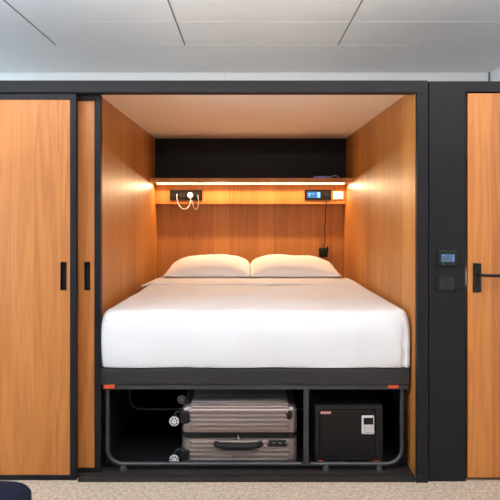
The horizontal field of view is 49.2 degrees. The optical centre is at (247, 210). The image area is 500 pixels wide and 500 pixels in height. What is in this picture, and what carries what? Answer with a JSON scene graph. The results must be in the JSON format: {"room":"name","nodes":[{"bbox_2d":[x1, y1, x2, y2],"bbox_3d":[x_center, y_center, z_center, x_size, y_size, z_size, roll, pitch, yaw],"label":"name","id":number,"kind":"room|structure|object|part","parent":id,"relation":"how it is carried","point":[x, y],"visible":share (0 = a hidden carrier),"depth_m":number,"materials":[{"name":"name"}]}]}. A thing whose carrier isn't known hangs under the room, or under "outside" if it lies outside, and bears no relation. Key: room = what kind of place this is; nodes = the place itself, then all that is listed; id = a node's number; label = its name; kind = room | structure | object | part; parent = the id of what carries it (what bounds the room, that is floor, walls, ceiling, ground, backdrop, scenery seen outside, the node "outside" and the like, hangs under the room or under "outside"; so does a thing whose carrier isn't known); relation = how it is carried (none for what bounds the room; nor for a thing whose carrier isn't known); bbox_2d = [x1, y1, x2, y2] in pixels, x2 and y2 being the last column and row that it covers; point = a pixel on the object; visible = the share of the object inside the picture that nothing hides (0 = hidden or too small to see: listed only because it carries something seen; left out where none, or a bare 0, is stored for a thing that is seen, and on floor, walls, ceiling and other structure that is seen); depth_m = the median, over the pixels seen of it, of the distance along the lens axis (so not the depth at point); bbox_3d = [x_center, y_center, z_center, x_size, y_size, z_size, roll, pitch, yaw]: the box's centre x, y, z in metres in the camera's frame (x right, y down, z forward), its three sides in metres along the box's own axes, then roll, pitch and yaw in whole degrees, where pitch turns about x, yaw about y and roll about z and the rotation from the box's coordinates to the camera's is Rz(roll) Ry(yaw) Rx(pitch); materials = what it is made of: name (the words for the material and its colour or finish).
{"room":"hotel room","nodes":[
{"label":"hotel room","id":0,"kind":"room"},
{"bbox_2d":[102,97,157,454],"bbox_3d":[-0.860,0.364,4.080,0.030,2.109,2.120,0,0,0],"label":"wall","id":1,"kind":"structure","parent":0,"point":[129,208],"depth_m":3.74,"materials":[{"name":"brown wood"}]},
{"bbox_2d":[0,80,427,94],"bbox_3d":[-1.324,-0.659,2.917,4.552,0.064,0.065,0,0,0],"label":"beam","id":2,"kind":"structure","parent":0,"point":[80,87],"depth_m":2.88,"materials":[{"name":"black metal"}]},
{"bbox_2d":[0,93,77,479],"bbox_3d":[-1.482,0.403,2.917,1.136,2.055,0.035,0,0,0],"label":"door","id":3,"kind":"structure","parent":2,"relation":"in","point":[39,131],"depth_m":2.91,"materials":[{"name":"brown wood"}]},
{"bbox_3d":[-0.982,0.347,2.916,0.034,0.151,0.024,0,0,0],"label":"recessed handle","id":4,"kind":"part","parent":3,"relation":"part of","materials":[{"name":"black metal"}]},
{"bbox_3d":[-2.212,-0.645,2.995,2.776,0.037,0.090,0,0,0],"label":"track","id":5,"kind":"object","parent":2,"relation":"attached to","visible":0},
{"bbox_2d":[78,95,101,472],"bbox_3d":[-1.400,0.397,2.979,1.200,2.056,0.035,0,0,0],"label":"door","id":6,"kind":"structure","parent":5,"relation":"attached to","point":[89,106],"depth_m":2.97,"materials":[{"name":"brown wood"}]},
{"bbox_3d":[-1.400,0.399,2.979,1.132,1.992,0.022,0,0,0],"label":"panel","id":7,"kind":"part","parent":6,"relation":"part of","materials":[{"name":"brown wood"}]},
{"bbox_3d":[-0.873,0.354,2.978,0.032,0.155,0.024,0,0,0],"label":"recessed handle","id":8,"kind":"part","parent":6,"relation":"part of","materials":[{"name":"black metal"}]},
{"bbox_2d":[0,73,487,81],"bbox_3d":[-0.805,0.031,5.450,6.390,2.800,0.100,0,0,0],"label":"wall","id":9,"kind":"structure","parent":0,"point":[3,76],"depth_m":5.40,"materials":[{"name":"white paint"}]},
{"bbox_2d":[0,0,499,72],"bbox_3d":[-0.805,-1.408,0.900,6.390,0.082,9.000,0,0,0],"label":"ceiling","id":10,"kind":"structure","parent":0,"point":[89,36],"depth_m":4.28,"materials":[{"name":"white paint"}]},
{"bbox_2d":[0,476,499,499],"bbox_3d":[-0.805,1.471,0.900,6.390,0.080,9.000,0,0,0],"label":"floor","id":11,"kind":"structure","parent":0,"point":[472,488],"depth_m":2.80,"materials":[{"name":"carpet"}]},
{"bbox_2d":[0,481,31,499],"bbox_3d":[-1.032,1.192,1.750,0.520,0.478,0.520,0,0,5],"label":"ottoman","id":12,"kind":"object","parent":11,"relation":"on","point":[9,490],"visible":1,"depth_m":1.89,"materials":[{"name":"blue fabric"}]},
{"bbox_2d":[78,467,415,481],"bbox_3d":[-0.027,1.420,2.955,1.836,0.022,0.150,0,0,0],"label":"plinth","id":13,"kind":"object","parent":11,"relation":"on","point":[108,474],"visible":0.81,"depth_m":2.93,"materials":[{"name":"black metal"}]},
{"bbox_2d":[415,92,427,477],"bbox_3d":[0.922,0.403,2.900,0.058,2.057,0.040,0,0,0],"label":"post","id":14,"kind":"object","parent":11,"relation":"on","point":[421,98],"visible":0.89,"depth_m":2.88,"materials":[{"name":"black metal"}]},
{"bbox_2d":[416,472,428,482],"bbox_3d":[0.917,1.403,2.877,0.067,0.055,0.005,0,0,0],"label":"post foot","id":15,"kind":"structure","parent":11,"relation":"on","point":[421,477],"depth_m":2.87,"materials":[{"name":"black metal"}]},
{"bbox_2d":[158,204,342,277],"bbox_3d":[0.024,0.595,5.130,1.737,1.648,0.020,0,0,0],"label":"wall","id":16,"kind":"structure","parent":0,"point":[249,232],"depth_m":5.12,"materials":[{"name":"brown wood"}]},
{"bbox_2d":[155,184,345,203],"bbox_3d":[0.024,-0.154,5.045,1.735,0.180,0.149,0,0,0],"label":"rail","id":17,"kind":"object","parent":16,"relation":"attached to","point":[211,193],"visible":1,"depth_m":4.97,"materials":[{"name":"brown wood"}]},
{"bbox_2d":[170,190,201,199],"bbox_3d":[-0.563,-0.145,4.964,0.282,0.082,0.011,0,0,0],"label":"power outlet","id":18,"kind":"object","parent":17,"relation":"attached to","point":[182,194],"visible":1,"depth_m":4.96,"materials":[{"name":"black plastic"}]},
{"bbox_2d":[305,190,330,199],"bbox_3d":[0.636,-0.146,4.964,0.242,0.093,0.012,0,0,0],"label":"control panel","id":19,"kind":"object","parent":17,"relation":"attached to","point":[309,194],"visible":1,"depth_m":4.96,"materials":[{"name":"black plastic"}]},
{"bbox_2d":[319,193,327,256],"bbox_3d":[0.705,0.135,5.024,0.084,0.587,0.189,0,0,0],"label":"charger","id":20,"kind":"object","parent":17,"relation":"hanging from","point":[323,252],"visible":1,"depth_m":5.07,"materials":[{"name":"black plastic"}]},
{"bbox_3d":[0.710,0.116,5.010,0.021,0.478,0.156,0,0,0],"label":"cord","id":21,"kind":"part","parent":20,"relation":"part of","materials":[{"name":"black plastic"}]},
{"bbox_2d":[333,191,343,198],"bbox_3d":[0.821,-0.142,4.965,0.095,0.073,0.010,0,0,0],"label":"light switch","id":22,"kind":"object","parent":17,"relation":"attached to","point":[336,194],"visible":1,"depth_m":4.96,"materials":[{"name":"white plastic"}]},
{"bbox_2d":[155,138,345,177],"bbox_3d":[0.024,-0.467,4.980,1.737,0.386,0.020,0,0,0],"label":"wall","id":23,"kind":"structure","parent":0,"point":[174,157],"depth_m":4.97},
{"bbox_2d":[149,178,351,183],"bbox_3d":[0.024,-0.260,4.814,1.735,0.043,0.308,0,0,0],"label":"shelf","id":24,"kind":"object","parent":23,"relation":"attached to","point":[151,180],"visible":1,"depth_m":4.66,"materials":[{"name":"brown wood"}]},
{"bbox_2d":[313,176,330,177],"bbox_3d":[0.639,-0.292,4.699,0.150,0.020,0.075,0,0,0],"label":"phone","id":25,"kind":"object","parent":24,"relation":"on","point":[314,176],"visible":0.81,"depth_m":4.66,"materials":[{"name":"blue"}]},
{"bbox_2d":[102,95,403,137],"bbox_3d":[0.024,-0.670,3.973,1.737,0.020,2.035,0,0,0],"label":"ceiling","id":26,"kind":"structure","parent":0,"point":[160,116],"depth_m":3.70,"materials":[{"name":"beige"}]},
{"bbox_2d":[102,389,408,466],"bbox_3d":[0.024,1.425,4.075,1.737,0.012,2.090,0,0,0],"label":"niche","id":27,"kind":"object","parent":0,"point":[150,436],"visible":0.21,"depth_m":3.45,"materials":[{"name":"black"}]},
{"bbox_2d":[169,389,296,460],"bbox_3d":[-0.084,1.250,3.228,0.717,0.358,0.484,0,0,0],"label":"suitcase","id":28,"kind":"object","parent":27,"relation":"on","point":[218,424],"visible":0.95,"depth_m":3.03,"materials":[{"name":"hard plastic"},{"name":"metal"},{"name":"rubber"}]},
{"bbox_3d":[-0.054,1.293,3.015,0.279,0.038,0.058,0,0,0],"label":"carry handle","id":29,"kind":"part","parent":28,"relation":"part of","materials":[{"name":"black plastic"}]},
{"bbox_3d":[0.162,1.291,3.030,0.114,0.040,0.020,0,0,0],"label":"lock plate","id":30,"kind":"part","parent":28,"relation":"part of","materials":[{"name":"black plastic"}]},
{"bbox_2d":[101,367,408,471],"bbox_3d":[0.037,1.136,3.997,1.688,0.566,2.069,0,0,0],"label":"frame","id":31,"kind":"object","parent":27,"relation":"on","point":[126,389],"visible":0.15,"depth_m":2.98,"materials":[{"name":"metal"}]},
{"bbox_3d":[-0.786,1.196,3.987,0.010,0.445,1.925,0,0,0],"label":"panel","id":32,"kind":"part","parent":31,"relation":"part of","materials":[{"name":"black metal"}]},
{"bbox_3d":[0.009,1.127,3.520,1.561,0.316,0.018,0,0,0],"label":"leg frame","id":33,"kind":"part","parent":31,"relation":"part of","materials":[{"name":"grey metal"}]},
{"bbox_3d":[0.041,0.961,3.989,1.667,0.025,2.023,0,0,0],"label":"steel rail","id":34,"kind":"part","parent":31,"relation":"part of","materials":[{"name":"grey metal"}]},
{"bbox_3d":[0.318,1.179,2.996,0.028,0.417,0.026,0,0,0],"label":"divider post","id":35,"kind":"part","parent":31,"relation":"part of","materials":[{"name":"grey metal"}]},
{"bbox_3d":[0.867,1.196,3.987,0.010,0.445,1.925,0,0,0],"label":"panel","id":36,"kind":"part","parent":31,"relation":"part of","materials":[{"name":"black metal"}]},
{"bbox_3d":[0.045,0.726,4.040,1.420,0.254,1.960,0,0,0],"label":"mattress","id":37,"kind":"object","parent":31,"relation":"on","visible":0},
{"bbox_2d":[101,277,409,367],"bbox_3d":[0.041,0.692,3.729,1.702,0.322,1.563,0,0,0],"label":"duvet","id":38,"kind":"object","parent":37,"relation":"on","point":[195,322],"visible":0.98,"depth_m":2.97,"materials":[{"name":"white fabric"}]},
{"bbox_2d":[163,254,249,276],"bbox_3d":[-0.331,0.449,4.615,0.694,0.162,0.570,0,0,0],"label":"pillow","id":39,"kind":"object","parent":38,"relation":"on","point":[211,265],"visible":1,"depth_m":4.39,"materials":[{"name":"white fabric"}]},
{"bbox_2d":[250,254,340,276],"bbox_3d":[0.383,0.449,4.615,0.726,0.162,0.570,0,0,0],"label":"pillow","id":40,"kind":"object","parent":38,"relation":"on","point":[273,265],"visible":1,"depth_m":4.39,"materials":[{"name":"white fabric"}]},
{"bbox_2d":[309,389,382,460],"bbox_3d":[0.565,1.252,3.213,0.377,0.334,0.354,0,0,0],"label":"safe","id":41,"kind":"object","parent":27,"relation":"on","point":[344,424],"visible":0.94,"depth_m":3.05,"materials":[{"name":"black metal"}]},
{"bbox_3d":[0.555,1.242,3.055,0.308,0.263,0.017,0,0,0],"label":"door","id":42,"kind":"part","parent":41,"relation":"part of","materials":[{"name":"black metal"}]},
{"bbox_2d":[343,93,415,475],"bbox_3d":[0.907,0.364,4.026,0.030,2.109,2.228,0,0,0],"label":"wall","id":43,"kind":"structure","parent":0,"point":[379,208],"depth_m":3.49,"materials":[{"name":"brown wood"}]},
{"bbox_2d":[428,81,499,480],"bbox_3d":[1.659,0.372,2.909,1.402,2.118,0.042,0,0,0],"label":"wall","id":44,"kind":"structure","parent":0,"point":[446,99],"depth_m":2.89,"materials":[{"name":"black paint"}]},
{"bbox_2d":[436,276,456,290],"bbox_3d":[1.048,0.384,2.883,0.105,0.078,0.010,0,0,0],"label":"wall switch","id":45,"kind":"object","parent":44,"relation":"attached to","point":[443,283],"visible":1,"depth_m":2.88,"materials":[{"name":"black plastic"}]},
{"bbox_2d":[437,251,456,265],"bbox_3d":[1.051,0.250,2.879,0.100,0.080,0.018,0,0,0],"label":"thermostat","id":46,"kind":"object","parent":44,"relation":"attached to","point":[444,258],"visible":1,"depth_m":2.87,"materials":[{"name":"black plastic"}]},
{"bbox_2d":[466,93,499,476],"bbox_3d":[1.647,0.394,2.882,0.986,2.035,0.097,0,0,0],"label":"door","id":47,"kind":"structure","parent":44,"relation":"in","point":[482,109],"depth_m":2.89,"materials":[{"name":"brown wood"}]},
{"bbox_3d":[1.212,0.353,2.887,0.041,0.154,0.010,0,0,0],"label":"handle plate","id":48,"kind":"part","parent":47,"relation":"part of","materials":[{"name":"black metal"}]},
{"bbox_3d":[1.281,0.336,2.858,0.147,0.020,0.050,0,0,0],"label":"lever","id":49,"kind":"part","parent":47,"relation":"part of","materials":[{"name":"black metal"}]},
{"bbox_2d":[466,93,499,477],"bbox_3d":[1.654,0.376,2.941,1.412,2.111,0.019,0,0,0],"label":"door frame","id":50,"kind":"structure","parent":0,"point":[466,93],"depth_m":2.93,"materials":[{"name":"black metal"}]},
{"bbox_2d":[490,67,499,80],"bbox_3d":[2.440,0.031,0.900,0.100,2.800,9.000,0,0,0],"label":"wall","id":51,"kind":"structure","parent":0,"point":[495,74],"depth_m":5.27,"materials":[{"name":"white paint"}]}
]}

